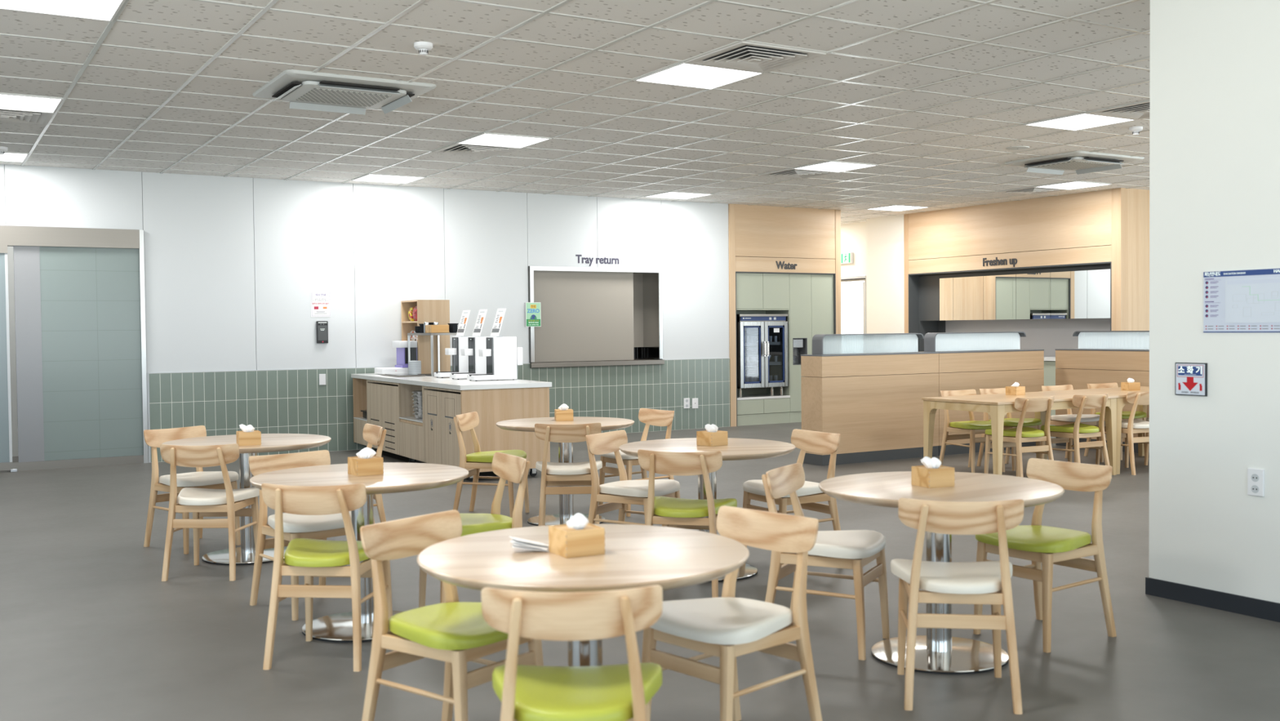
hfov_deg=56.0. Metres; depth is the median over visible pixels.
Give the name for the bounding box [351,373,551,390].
countertop
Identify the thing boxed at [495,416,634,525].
round table
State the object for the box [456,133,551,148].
recessed light
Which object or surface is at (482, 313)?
menu sign
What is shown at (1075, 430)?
dining chair
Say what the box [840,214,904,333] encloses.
wall
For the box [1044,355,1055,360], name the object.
countertop
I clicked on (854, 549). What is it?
dining chair
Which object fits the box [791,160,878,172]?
recessed light
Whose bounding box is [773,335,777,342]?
steel cup
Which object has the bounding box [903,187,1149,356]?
wall
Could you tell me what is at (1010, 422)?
dining chair
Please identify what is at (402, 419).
niche shelf
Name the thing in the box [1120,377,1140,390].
tissue box
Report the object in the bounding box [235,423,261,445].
tissue box
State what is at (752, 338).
steel cup
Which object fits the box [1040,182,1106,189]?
diffuser
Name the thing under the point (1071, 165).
grille
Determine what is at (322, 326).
terminal
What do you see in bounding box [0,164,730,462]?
wall
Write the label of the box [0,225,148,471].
door
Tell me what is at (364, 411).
tray
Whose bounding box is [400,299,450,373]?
shelf unit
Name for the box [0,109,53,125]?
ceiling vent
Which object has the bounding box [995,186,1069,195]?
ceiling vent
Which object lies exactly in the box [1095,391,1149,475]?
dining chair
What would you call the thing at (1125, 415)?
dining chair
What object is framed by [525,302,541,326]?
poster
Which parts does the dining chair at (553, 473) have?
leg, leg, backrest, seat rail, seat, leg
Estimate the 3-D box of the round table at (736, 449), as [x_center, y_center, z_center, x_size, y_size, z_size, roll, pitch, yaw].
[0.382,0.838,6.797,0.991,0.715,0.991,-1,2,-6]
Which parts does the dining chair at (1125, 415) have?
leg, backrest, seat, leg, leg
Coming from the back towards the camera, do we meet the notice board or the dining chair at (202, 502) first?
the dining chair at (202, 502)
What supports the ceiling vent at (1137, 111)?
in the ceiling
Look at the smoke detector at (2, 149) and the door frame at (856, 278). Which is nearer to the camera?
the smoke detector at (2, 149)
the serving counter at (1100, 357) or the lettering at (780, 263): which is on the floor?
the serving counter at (1100, 357)
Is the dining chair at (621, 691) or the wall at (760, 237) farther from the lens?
the wall at (760, 237)
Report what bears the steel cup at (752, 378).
on the refrigerator
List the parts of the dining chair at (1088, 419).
backrest, seat rail, leg, seat, seat rail, leg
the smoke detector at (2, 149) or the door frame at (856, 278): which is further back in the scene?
the door frame at (856, 278)
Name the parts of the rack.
leg, frame, leg, leg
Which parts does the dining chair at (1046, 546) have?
leg, seat rail, seat, leg, leg, backrest, seat rail, leg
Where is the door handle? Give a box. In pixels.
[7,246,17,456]
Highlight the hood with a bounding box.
[391,340,417,347]
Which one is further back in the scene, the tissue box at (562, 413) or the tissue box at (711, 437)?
the tissue box at (562, 413)
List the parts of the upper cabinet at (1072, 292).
filler panel, mirror door, mirror door, mirror door, mirror door, mirror door, mirror door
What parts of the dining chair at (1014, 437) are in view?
leg, seat rail, seat, leg, leg, seat rail, backrest, leg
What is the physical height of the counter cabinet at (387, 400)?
0.884 m
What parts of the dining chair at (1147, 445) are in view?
leg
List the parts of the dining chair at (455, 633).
leg, seat rail, backrest, seat rail, seat, leg, leg, seat rail, leg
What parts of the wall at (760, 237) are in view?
panel, opening frame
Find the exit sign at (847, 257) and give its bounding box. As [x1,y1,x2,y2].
[840,252,853,263]
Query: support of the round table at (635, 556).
on the floor
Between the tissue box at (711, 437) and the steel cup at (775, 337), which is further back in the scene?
the steel cup at (775, 337)
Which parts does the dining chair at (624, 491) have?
leg, backrest, seat rail, leg, seat, leg, seat rail, leg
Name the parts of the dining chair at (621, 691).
leg, backrest, seat, leg, leg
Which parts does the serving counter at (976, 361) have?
screen frame, fluted glass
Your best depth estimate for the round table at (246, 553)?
7.35 m
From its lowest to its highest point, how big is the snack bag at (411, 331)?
0.120 m
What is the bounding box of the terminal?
[315,320,328,342]
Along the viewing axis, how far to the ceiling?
8.68 m
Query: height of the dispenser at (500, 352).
0.425 m
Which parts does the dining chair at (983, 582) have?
leg, seat rail, leg, seat, seat rail, backrest, leg, leg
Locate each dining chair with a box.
[143,425,240,554]
[160,443,259,581]
[248,449,351,620]
[261,483,392,671]
[360,509,543,720]
[362,423,386,524]
[418,452,529,607]
[453,411,528,517]
[480,584,662,720]
[534,422,602,525]
[586,429,679,524]
[598,408,674,516]
[637,448,737,597]
[641,505,822,720]
[742,428,840,564]
[761,462,889,660]
[890,497,1024,714]
[939,389,1004,472]
[973,457,1116,652]
[976,387,1041,471]
[984,395,1054,476]
[1040,393,1111,478]
[1041,384,1103,462]
[1084,382,1146,459]
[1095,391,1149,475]
[1144,417,1149,465]
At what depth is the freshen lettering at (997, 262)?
16.84 m
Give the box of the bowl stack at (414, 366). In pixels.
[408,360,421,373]
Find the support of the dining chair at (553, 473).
on the floor
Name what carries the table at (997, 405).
on the floor
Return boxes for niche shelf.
[353,416,367,421]
[399,416,422,422]
[737,393,790,399]
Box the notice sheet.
[310,291,330,317]
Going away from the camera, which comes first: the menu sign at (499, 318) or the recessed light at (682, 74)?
the recessed light at (682, 74)
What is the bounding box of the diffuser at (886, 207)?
[871,205,924,210]
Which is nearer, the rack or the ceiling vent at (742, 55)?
the ceiling vent at (742, 55)
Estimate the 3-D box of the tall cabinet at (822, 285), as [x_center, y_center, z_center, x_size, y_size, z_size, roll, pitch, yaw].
[2.524,-0.191,17.796,0.415,2.134,0.568,-1,2,-31]
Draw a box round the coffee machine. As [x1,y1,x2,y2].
[374,340,417,373]
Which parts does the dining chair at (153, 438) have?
leg, seat rail, backrest, leg, seat, leg, seat rail, leg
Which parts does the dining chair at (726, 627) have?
leg, seat rail, seat, leg, leg, seat rail, backrest, seat rail, leg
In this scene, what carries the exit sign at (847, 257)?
attached to the wall at (876, 244)
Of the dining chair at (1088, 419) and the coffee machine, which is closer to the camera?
the dining chair at (1088, 419)
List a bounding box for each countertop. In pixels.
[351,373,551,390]
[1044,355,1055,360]
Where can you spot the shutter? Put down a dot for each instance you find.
(586, 316)
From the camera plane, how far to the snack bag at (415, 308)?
13.79 m
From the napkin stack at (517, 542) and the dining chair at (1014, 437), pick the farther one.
the dining chair at (1014, 437)
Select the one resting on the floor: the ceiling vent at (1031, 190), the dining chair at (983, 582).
the dining chair at (983, 582)
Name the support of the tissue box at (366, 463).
on the round table at (397, 477)
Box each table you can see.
[161,433,331,564]
[249,462,468,642]
[417,524,749,666]
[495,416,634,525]
[619,437,795,582]
[818,471,1064,674]
[921,391,1118,475]
[1038,386,1149,474]
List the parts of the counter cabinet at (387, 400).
panel, door, door, rail, door, door, door, rail, board, door, panel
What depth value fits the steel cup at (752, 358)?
17.01 m
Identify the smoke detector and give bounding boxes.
[0,146,8,155]
[413,41,432,55]
[1128,126,1142,135]
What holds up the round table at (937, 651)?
on the floor
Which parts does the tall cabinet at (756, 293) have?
door, door, niche frame, door, door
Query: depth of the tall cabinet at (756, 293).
17.05 m
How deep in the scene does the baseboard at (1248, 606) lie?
5.82 m
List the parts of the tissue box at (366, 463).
lid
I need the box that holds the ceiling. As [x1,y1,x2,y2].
[0,0,1150,224]
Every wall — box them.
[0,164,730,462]
[728,204,841,426]
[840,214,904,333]
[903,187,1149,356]
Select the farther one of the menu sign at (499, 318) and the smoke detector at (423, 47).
the menu sign at (499, 318)
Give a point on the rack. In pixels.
(431, 335)
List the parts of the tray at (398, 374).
cooking glass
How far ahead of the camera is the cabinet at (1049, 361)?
16.19 m
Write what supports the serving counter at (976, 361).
on the floor
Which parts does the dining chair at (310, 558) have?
leg, leg, backrest, seat rail, seat, leg, seat rail, leg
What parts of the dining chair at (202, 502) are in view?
leg, leg, backrest, seat rail, seat, leg, seat rail, leg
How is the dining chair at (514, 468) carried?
on the floor
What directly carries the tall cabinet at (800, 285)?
on the floor
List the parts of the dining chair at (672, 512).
leg, backrest, seat rail, seat, leg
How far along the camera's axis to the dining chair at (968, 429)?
11.39 m
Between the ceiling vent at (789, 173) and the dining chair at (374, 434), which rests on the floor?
the dining chair at (374, 434)
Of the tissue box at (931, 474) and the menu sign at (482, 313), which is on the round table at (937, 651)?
the tissue box at (931, 474)
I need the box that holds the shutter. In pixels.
[533,271,634,362]
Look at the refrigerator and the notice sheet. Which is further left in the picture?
the notice sheet
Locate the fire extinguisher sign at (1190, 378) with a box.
[1174,362,1207,395]
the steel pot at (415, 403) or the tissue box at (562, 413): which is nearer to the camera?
the tissue box at (562, 413)
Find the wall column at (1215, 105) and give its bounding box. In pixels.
[1148,0,1279,603]
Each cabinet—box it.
[351,373,551,480]
[736,272,790,426]
[789,273,811,422]
[811,274,833,354]
[920,265,1110,320]
[1044,355,1055,425]
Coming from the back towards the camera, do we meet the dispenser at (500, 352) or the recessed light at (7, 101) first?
the dispenser at (500, 352)
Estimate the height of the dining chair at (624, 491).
0.759 m
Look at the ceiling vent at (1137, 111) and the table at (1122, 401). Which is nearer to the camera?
the ceiling vent at (1137, 111)
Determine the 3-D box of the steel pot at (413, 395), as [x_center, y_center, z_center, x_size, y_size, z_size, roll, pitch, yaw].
[-2.224,0.376,12.181,0.188,0.060,0.150,-1,2,-19]
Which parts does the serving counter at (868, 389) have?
screen frame, fluted glass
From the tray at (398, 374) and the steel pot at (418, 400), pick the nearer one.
the steel pot at (418, 400)
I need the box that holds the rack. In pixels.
[407,332,457,376]
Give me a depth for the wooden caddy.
12.91 m
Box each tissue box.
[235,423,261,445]
[347,447,383,475]
[548,512,604,558]
[554,403,573,421]
[696,423,728,446]
[911,456,955,488]
[1005,382,1025,395]
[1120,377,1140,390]
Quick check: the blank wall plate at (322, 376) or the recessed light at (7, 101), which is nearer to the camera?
the recessed light at (7, 101)
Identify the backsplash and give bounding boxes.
[945,318,1110,355]
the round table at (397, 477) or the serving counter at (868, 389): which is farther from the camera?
the serving counter at (868, 389)
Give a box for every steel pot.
[412,390,422,395]
[412,394,422,398]
[412,398,422,402]
[412,405,422,408]
[412,412,422,418]
[413,401,422,405]
[413,408,422,413]
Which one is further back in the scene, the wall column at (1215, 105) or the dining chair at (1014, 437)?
the dining chair at (1014, 437)
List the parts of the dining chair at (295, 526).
leg, seat rail, backrest, leg, seat, seat rail, leg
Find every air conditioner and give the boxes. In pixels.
[252,70,435,115]
[1004,151,1144,174]
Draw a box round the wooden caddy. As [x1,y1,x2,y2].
[425,324,448,333]
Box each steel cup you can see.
[749,336,754,342]
[750,355,754,362]
[750,376,755,382]
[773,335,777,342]
[773,355,777,361]
[773,375,778,380]
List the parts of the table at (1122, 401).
leg, leg, leg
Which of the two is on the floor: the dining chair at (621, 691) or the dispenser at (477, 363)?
the dining chair at (621, 691)
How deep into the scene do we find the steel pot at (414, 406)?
12.12 m
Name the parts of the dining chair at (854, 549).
leg, backrest, leg, seat rail, seat, leg, seat rail, leg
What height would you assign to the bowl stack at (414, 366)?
0.155 m
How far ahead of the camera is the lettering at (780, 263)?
17.14 m
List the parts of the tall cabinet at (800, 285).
plate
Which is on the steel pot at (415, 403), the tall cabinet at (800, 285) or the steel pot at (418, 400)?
the steel pot at (418, 400)
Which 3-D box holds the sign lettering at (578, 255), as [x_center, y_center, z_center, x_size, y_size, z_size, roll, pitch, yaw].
[-0.549,-1.291,15.575,0.636,0.143,0.008,-1,2,-31]
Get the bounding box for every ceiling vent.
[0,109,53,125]
[431,142,519,156]
[684,41,826,73]
[758,168,838,178]
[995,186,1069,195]
[1086,100,1150,119]
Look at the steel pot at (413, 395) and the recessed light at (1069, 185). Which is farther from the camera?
the recessed light at (1069, 185)
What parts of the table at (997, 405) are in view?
leg, leg, leg, leg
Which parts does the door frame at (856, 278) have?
closer rail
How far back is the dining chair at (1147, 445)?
11.68 m
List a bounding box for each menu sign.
[454,310,470,336]
[471,309,487,336]
[489,308,506,336]
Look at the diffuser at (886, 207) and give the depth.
17.34 m
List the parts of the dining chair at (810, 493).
leg, seat rail, seat, leg, leg, seat rail, backrest, leg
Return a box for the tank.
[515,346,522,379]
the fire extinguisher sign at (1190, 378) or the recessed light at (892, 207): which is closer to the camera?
the fire extinguisher sign at (1190, 378)
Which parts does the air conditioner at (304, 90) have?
frame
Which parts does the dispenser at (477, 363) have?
panel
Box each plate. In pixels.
[319,373,325,385]
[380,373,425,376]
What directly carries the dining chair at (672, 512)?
on the floor
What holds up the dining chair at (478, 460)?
on the floor
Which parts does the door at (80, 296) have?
foot rail, rail, fixed glass, post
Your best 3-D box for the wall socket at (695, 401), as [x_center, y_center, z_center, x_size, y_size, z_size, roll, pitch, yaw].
[0.751,0.583,16.386,0.097,0.139,0.011,-1,2,-31]
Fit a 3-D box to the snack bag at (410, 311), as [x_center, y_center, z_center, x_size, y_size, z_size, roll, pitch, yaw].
[-2.636,-0.538,14.003,0.120,0.160,0.200,-1,2,-16]
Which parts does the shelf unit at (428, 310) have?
shelf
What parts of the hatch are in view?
sill, jamb plate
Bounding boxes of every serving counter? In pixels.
[800,333,939,465]
[924,331,1044,455]
[1055,330,1149,453]
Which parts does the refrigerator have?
leg, door, control panel, handle, handle, leg, door, leg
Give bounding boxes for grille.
[295,88,391,106]
[1037,160,1110,169]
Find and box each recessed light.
[0,0,125,22]
[0,93,63,113]
[0,151,29,162]
[351,173,426,183]
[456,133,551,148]
[632,62,764,89]
[644,191,712,199]
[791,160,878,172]
[865,204,928,211]
[1023,112,1134,130]
[1034,181,1111,190]
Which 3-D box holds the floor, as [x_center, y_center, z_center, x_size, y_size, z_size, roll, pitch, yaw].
[1.544,1.171,9.127,20.000,0.100,22.000,-1,2,-31]
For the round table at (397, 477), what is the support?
on the floor
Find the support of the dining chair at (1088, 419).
on the floor
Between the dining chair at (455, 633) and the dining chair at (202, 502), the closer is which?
the dining chair at (455, 633)
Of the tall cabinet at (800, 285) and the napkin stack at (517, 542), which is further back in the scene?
the tall cabinet at (800, 285)
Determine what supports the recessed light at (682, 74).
in the ceiling
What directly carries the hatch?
attached to the wall at (233, 265)
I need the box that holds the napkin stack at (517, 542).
[509,536,549,551]
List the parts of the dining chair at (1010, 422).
leg, backrest, seat rail, leg, leg, seat, seat rail, leg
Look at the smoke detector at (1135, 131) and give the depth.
10.43 m
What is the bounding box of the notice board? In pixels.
[1203,268,1279,332]
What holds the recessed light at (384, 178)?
in the ceiling
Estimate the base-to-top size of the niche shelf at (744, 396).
0.033 m
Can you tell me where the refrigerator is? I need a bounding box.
[736,314,787,397]
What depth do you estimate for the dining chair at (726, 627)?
3.91 m
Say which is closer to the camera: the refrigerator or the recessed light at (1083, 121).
the recessed light at (1083, 121)
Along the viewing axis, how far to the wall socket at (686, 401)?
16.31 m
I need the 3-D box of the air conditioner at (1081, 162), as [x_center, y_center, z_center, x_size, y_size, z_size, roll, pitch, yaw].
[4.508,-2.035,12.501,1.048,0.096,0.964,-1,2,-31]
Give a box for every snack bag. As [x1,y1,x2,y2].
[408,306,414,320]
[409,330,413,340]
[412,306,417,320]
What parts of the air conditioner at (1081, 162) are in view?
panel, frame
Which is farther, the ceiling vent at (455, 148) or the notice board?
the ceiling vent at (455, 148)
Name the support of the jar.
on the rack
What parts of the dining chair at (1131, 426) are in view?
leg, seat rail, seat, leg, leg, backrest, seat rail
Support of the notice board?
attached to the wall column at (1215, 105)
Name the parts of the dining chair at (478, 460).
leg, backrest, leg, seat rail, seat, leg, leg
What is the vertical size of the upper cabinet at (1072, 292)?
0.684 m
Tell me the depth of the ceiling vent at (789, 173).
13.30 m
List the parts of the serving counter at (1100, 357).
screen frame, fluted glass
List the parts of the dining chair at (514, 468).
leg, leg, seat, leg, backrest, leg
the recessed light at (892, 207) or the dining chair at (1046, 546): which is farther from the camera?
the recessed light at (892, 207)
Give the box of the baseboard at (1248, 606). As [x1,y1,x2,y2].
[1145,576,1279,622]
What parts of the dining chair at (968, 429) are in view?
leg, seat rail, backrest, seat, leg, leg, seat rail, leg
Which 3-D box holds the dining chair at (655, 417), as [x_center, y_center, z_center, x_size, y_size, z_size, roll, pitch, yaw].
[-0.016,0.757,9.110,0.481,0.759,0.458,-2,2,-35]
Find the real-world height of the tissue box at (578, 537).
0.118 m
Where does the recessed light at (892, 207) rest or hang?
in the ceiling
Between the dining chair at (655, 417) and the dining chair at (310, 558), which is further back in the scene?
the dining chair at (655, 417)
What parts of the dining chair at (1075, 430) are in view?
leg, seat rail, seat, leg, leg, seat rail, backrest, leg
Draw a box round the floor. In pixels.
[0,422,1279,720]
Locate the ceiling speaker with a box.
[1005,146,1029,150]
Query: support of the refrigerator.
on the tall cabinet at (756, 293)
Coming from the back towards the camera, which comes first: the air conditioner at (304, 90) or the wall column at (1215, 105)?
the air conditioner at (304, 90)
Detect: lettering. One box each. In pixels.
[575,254,618,266]
[775,261,797,269]
[982,257,1017,266]
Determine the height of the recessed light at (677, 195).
0.012 m
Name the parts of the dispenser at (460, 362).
panel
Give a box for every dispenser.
[434,336,469,377]
[449,336,487,379]
[466,336,516,381]
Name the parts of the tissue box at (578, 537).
lid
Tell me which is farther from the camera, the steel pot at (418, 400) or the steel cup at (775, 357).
the steel cup at (775, 357)
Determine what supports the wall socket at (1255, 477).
attached to the wall column at (1215, 105)
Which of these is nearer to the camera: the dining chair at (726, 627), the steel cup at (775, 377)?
the dining chair at (726, 627)
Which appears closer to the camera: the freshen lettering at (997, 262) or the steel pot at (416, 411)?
the steel pot at (416, 411)
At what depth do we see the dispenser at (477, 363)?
12.13 m
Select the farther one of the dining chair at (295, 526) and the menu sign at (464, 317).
the menu sign at (464, 317)
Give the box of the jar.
[423,322,428,333]
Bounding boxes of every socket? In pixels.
[683,397,689,408]
[692,398,697,408]
[1247,467,1264,496]
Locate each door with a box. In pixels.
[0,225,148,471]
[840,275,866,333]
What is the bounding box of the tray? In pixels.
[360,409,367,417]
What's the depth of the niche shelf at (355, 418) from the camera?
13.75 m
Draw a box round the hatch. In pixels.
[528,266,664,368]
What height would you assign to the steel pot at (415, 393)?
0.060 m
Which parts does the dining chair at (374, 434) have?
leg, backrest, leg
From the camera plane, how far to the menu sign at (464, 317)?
12.63 m
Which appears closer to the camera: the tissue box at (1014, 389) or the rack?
the tissue box at (1014, 389)
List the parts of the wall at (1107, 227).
panel, opening frame, panel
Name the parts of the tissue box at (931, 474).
lid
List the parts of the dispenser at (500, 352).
panel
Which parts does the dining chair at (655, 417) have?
leg, seat rail, seat, leg, seat rail, leg, backrest, leg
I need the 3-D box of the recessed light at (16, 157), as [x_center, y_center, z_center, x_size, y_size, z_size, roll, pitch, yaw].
[-6.187,-1.944,11.415,0.650,0.012,0.630,-1,2,-31]
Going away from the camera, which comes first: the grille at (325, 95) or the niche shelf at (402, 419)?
the grille at (325, 95)
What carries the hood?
attached to the coffee machine
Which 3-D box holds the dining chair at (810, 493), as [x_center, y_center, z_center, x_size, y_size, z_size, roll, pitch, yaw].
[0.894,0.804,7.060,0.481,0.759,0.458,-1,2,-30]
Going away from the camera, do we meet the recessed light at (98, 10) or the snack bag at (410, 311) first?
the recessed light at (98, 10)
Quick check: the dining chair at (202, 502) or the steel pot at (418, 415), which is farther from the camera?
the steel pot at (418, 415)
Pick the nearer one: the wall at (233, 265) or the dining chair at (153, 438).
the dining chair at (153, 438)

